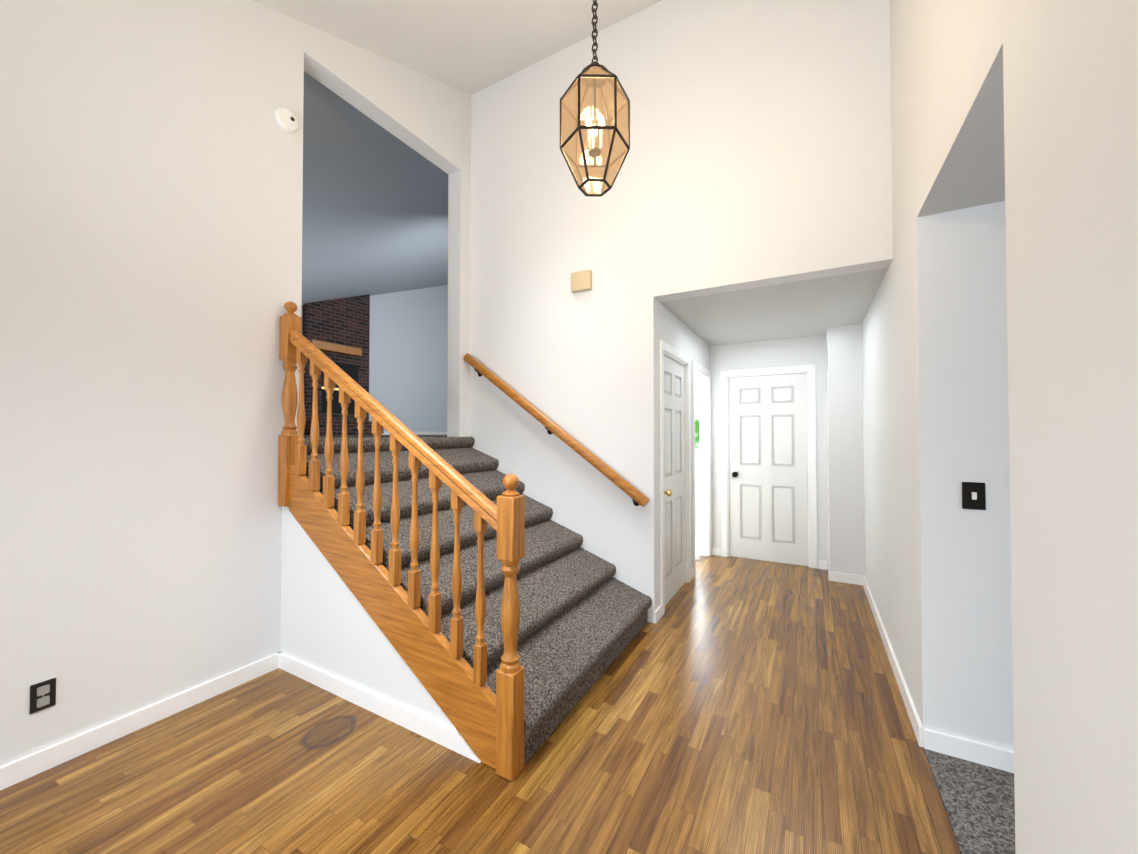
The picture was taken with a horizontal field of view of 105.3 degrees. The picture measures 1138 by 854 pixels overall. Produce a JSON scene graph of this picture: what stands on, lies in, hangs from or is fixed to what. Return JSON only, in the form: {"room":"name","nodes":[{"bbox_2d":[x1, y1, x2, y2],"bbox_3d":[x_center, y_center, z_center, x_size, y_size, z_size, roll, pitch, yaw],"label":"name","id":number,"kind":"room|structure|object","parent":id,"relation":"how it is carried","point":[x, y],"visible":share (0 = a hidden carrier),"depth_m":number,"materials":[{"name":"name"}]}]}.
{"room":"entrance hall","nodes":[
{"label":"entrance hall","id":0,"kind":"room"},
{"bbox_2d":[0,0,470,766],"bbox_3d":[-2.467,-1.191,1.448,0.150,5.200,6.090,0,-1,29],"label":"wall","id":1,"kind":"structure","parent":0,"point":[150,206],"depth_m":2.10,"materials":[{"name":"white paint"}]},
{"bbox_2d":[29,678,55,713],"bbox_3d":[-2.166,1.107,1.789,0.009,0.115,0.070,0,-1,29],"label":"outlet","id":2,"kind":"object","parent":1,"relation":"attached to","point":[42,695],"visible":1,"depth_m":1.79,"materials":[{"name":"black plastic"}]},
{"bbox_2d":[0,652,280,789],"bbox_3d":[-2.791,1.354,0.656,0.014,0.085,4.460,0,-1,29],"label":"baseboard","id":3,"kind":"structure","parent":1,"relation":"attached to","point":[120,727],"depth_m":2.00,"materials":[{"name":"white paint"}]},
{"bbox_2d":[274,107,297,132],"bbox_3d":[-1.707,-1.863,2.632,0.039,0.132,0.132,0,-1,29],"label":"smoke detector","id":4,"kind":"object","parent":1,"relation":"attached to","point":[286,119],"visible":1,"depth_m":2.62,"materials":[{"name":"white plastic"}]},
{"bbox_2d":[280,506,456,729],"bbox_3d":[-1.032,0.945,2.247,1.549,0.954,0.058,0,-1,29],"label":"wall","id":5,"kind":"structure","parent":0,"point":[329,625],"depth_m":2.35,"materials":[{"name":"white paint"}]},
{"bbox_2d":[279,652,480,762],"bbox_3d":[-1.050,1.378,2.209,1.549,0.085,0.014,0,-1,29],"label":"baseboard","id":6,"kind":"structure","parent":5,"relation":"attached to","point":[446,736],"depth_m":2.13,"materials":[{"name":"white paint"}]},
{"bbox_2d":[301,285,447,431],"bbox_3d":[-5.674,-3.289,8.356,0.150,7.392,11.700,0,-1,29],"label":"wall","id":7,"kind":"structure","parent":0,"point":[408,358],"depth_m":11.10,"materials":[{"name":"white paint"}]},
{"bbox_2d":[382,431,446,434],"bbox_3d":[-5.602,0.114,8.264,0.014,0.085,11.400,0,-1,29],"label":"baseboard","id":8,"kind":"structure","parent":7,"relation":"attached to","point":[385,432],"depth_m":11.53,"materials":[{"name":"white paint"}]},
{"bbox_2d":[301,71,447,305],"bbox_3d":[-3.076,-2.972,6.909,6.191,6.098,11.400,0,-1,29],"label":"ceiling","id":9,"kind":"structure","parent":0,"point":[375,209],"depth_m":5.59,"materials":[{"name":"grey paint"}]},
{"bbox_2d":[304,435,446,437],"bbox_3d":[-3.012,0.259,6.824,6.338,0.250,11.400,0,-1,29],"label":"floor","id":10,"kind":"structure","parent":0,"point":[350,436],"depth_m":4.45,"materials":[{"name":"grey carpet"}]},
{"bbox_2d":[302,294,373,434],"bbox_3d":[-4.762,-1.437,9.205,0.588,3.212,1.420,0,-1,29],"label":"fireplace","id":11,"kind":"object","parent":10,"relation":"on","point":[336,332],"visible":0.6,"depth_m":9.21,"materials":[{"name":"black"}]},
{"bbox_2d":[251,0,661,94],"bbox_3d":[-1.001,-2.066,0.648,3.205,2.556,6.091,0,-1,29],"label":"ceiling","id":12,"kind":"structure","parent":0,"point":[471,47],"depth_m":3.14,"materials":[{"name":"white paint"}]},
{"bbox_2d":[560,0,629,196],"bbox_3d":[0.120,-1.884,2.030,0.287,1.554,0.327,0,-1,29],"label":"pendant lantern","id":13,"kind":"object","parent":12,"relation":"hanging from","point":[594,124],"visible":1,"depth_m":1.93,"materials":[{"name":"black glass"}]},
{"bbox_2d":[0,526,961,853],"bbox_3d":[-0.213,1.470,2.220,3.403,0.103,9.700,0,-1,29],"label":"floor","id":14,"kind":"structure","parent":0,"point":[730,705],"depth_m":1.80,"materials":[{"name":"brown wood"}]},
{"bbox_2d":[278,301,651,780],"bbox_3d":[-0.565,0.341,2.888,1.752,2.179,1.678,0,-1,29],"label":"staircase","id":15,"kind":"structure","parent":14,"relation":"on","point":[508,617],"depth_m":2.29,"materials":[{"name":"carpet"}]},
{"bbox_2d":[470,0,892,622],"bbox_3d":[0.513,-1.162,3.362,3.503,5.200,0.150,0,-1,29],"label":"wall","id":16,"kind":"structure","parent":0,"point":[760,146],"depth_m":3.24,"materials":[{"name":"white paint"}]},
{"bbox_2d":[464,353,648,506],"bbox_3d":[-0.180,-0.042,3.585,1.757,1.279,0.100,0,-1,29],"label":"handrail","id":17,"kind":"object","parent":16,"relation":"attached to","point":[637,496],"depth_m":3.47,"materials":[{"name":"brown wood"}]},
{"bbox_2d":[571,270,591,292],"bbox_3d":[0.100,-1.165,3.476,0.170,0.150,0.049,0,-1,29],"label":"door chime","id":18,"kind":"object","parent":16,"relation":"attached to","point":[581,281],"visible":1,"depth_m":3.45,"materials":[{"name":"beige plastic"}]},
{"bbox_2d":[659,302,709,568],"bbox_3d":[1.192,0.253,4.319,0.100,2.400,2.220,0,-1,29],"label":"wall","id":19,"kind":"structure","parent":0,"point":[676,333],"depth_m":4.07,"materials":[{"name":"white paint"}]},
{"bbox_2d":[664,355,684,605],"bbox_3d":[0.885,0.431,3.737,0.177,2.019,0.756,0,-1,29],"label":"hall door","id":20,"kind":"structure","parent":19,"relation":"in","point":[674,461],"depth_m":3.74,"materials":[{"name":"white paint"}]},
{"bbox_2d":[660,340,690,615],"bbox_3d":[0.880,0.392,3.740,0.116,2.105,0.920,0,-1,29],"label":"door frame","id":21,"kind":"structure","parent":19,"relation":"attached to","point":[664,347],"depth_m":3.84,"materials":[{"name":"white paint"}]},
{"bbox_2d":[692,360,711,575],"bbox_3d":[1.373,0.406,4.627,0.116,2.105,0.870,0,-1,29],"label":"door frame","id":22,"kind":"structure","parent":19,"relation":"attached to","point":[706,467],"depth_m":4.93,"materials":[{"name":"white paint"}]},
{"bbox_2d":[695,376,699,526],"bbox_3d":[1.591,0.241,6.728,1.540,2.500,0.100,0,-1,29],"label":"wall","id":23,"kind":"structure","parent":0,"point":[697,489],"depth_m":6.47,"materials":[{"name":"white paint"}]},
{"bbox_2d":[695,380,699,463],"bbox_3d":[1.568,-0.070,6.671,1.420,1.240,0.029,0,-1,29],"label":"room window","id":24,"kind":"structure","parent":23,"relation":"in","point":[697,441],"depth_m":6.48,"materials":[{"name":"white paint"}]},
{"bbox_2d":[660,267,888,345],"bbox_3d":[1.796,-1.027,4.002,1.584,0.150,2.221,0,-1,29],"label":"ceiling","id":25,"kind":"structure","parent":0,"point":[809,307],"depth_m":3.52,"materials":[{"name":"grey paint"}]},
{"bbox_2d":[710,324,863,575],"bbox_3d":[2.204,0.257,4.563,1.433,2.400,0.510,0,-1,29],"label":"wall","id":26,"kind":"structure","parent":0,"point":[834,355],"depth_m":4.12,"materials":[{"name":"white paint"}]},
{"bbox_2d":[729,373,807,565],"bbox_3d":[2.162,0.446,4.746,0.776,2.019,0.177,0,-1,29],"label":"end door","id":27,"kind":"structure","parent":26,"relation":"in","point":[768,506],"depth_m":4.72,"materials":[{"name":"white paint"}]},
{"bbox_2d":[721,364,816,568],"bbox_3d":[2.176,0.408,4.772,0.940,2.105,0.166,0,-1,29],"label":"door frame","id":28,"kind":"structure","parent":26,"relation":"attached to","point":[809,369],"depth_m":4.61,"materials":[{"name":"white paint"}]},
{"bbox_2d":[917,44,1004,216],"bbox_3d":[1.909,-1.054,-1.349,3.806,0.120,5.451,0,-1,29],"label":"ceiling","id":29,"kind":"structure","parent":0,"point":[971,173],"depth_m":1.55,"materials":[{"name":"grey paint"}]},
{"bbox_2d":[923,747,1014,853],"bbox_3d":[1.891,1.415,-1.264,3.656,0.104,5.650,0,-1,29],"label":"floor","id":30,"kind":"structure","parent":0,"point":[978,800],"depth_m":1.63,"materials":[{"name":"grey carpet"}]},
{"bbox_2d":[960,201,1013,750],"bbox_3d":[3.255,0.213,1.087,3.480,2.380,0.150,0,-1,29],"label":"wall","id":31,"kind":"structure","parent":0,"point":[987,530],"depth_m":1.81,"materials":[{"name":"white paint"}]},
{"bbox_2d":[912,719,1013,772],"bbox_3d":[3.111,1.361,1.055,3.571,0.085,0.014,0,-1,29],"label":"baseboard","id":32,"kind":"structure","parent":31,"relation":"attached to","point":[980,753],"depth_m":1.84,"materials":[{"name":"white paint"}]},
{"bbox_2d":[962,482,985,509],"bbox_3d":[1.720,0.293,1.843,0.075,0.115,0.013,0,-1,29],"label":"switch plate","id":33,"kind":"object","parent":31,"relation":"attached to","point":[973,495],"visible":1,"depth_m":1.84,"materials":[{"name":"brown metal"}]},
{"bbox_2d":[862,0,1137,853],"bbox_3d":[1.040,-1.200,0.857,0.150,5.200,8.460,0,-1,29],"label":"wall","id":34,"kind":"structure","parent":0,"point":[1070,76],"depth_m":0.93,"materials":[{"name":"white paint"}]},
{"bbox_2d":[860,575,918,723],"bbox_3d":[2.133,1.390,2.955,0.015,0.085,2.340,0,-1,29],"label":"baseboard","id":35,"kind":"structure","parent":34,"relation":"attached to","point":[911,710],"depth_m":2.56,"materials":[{"name":"white paint"}]}
]}

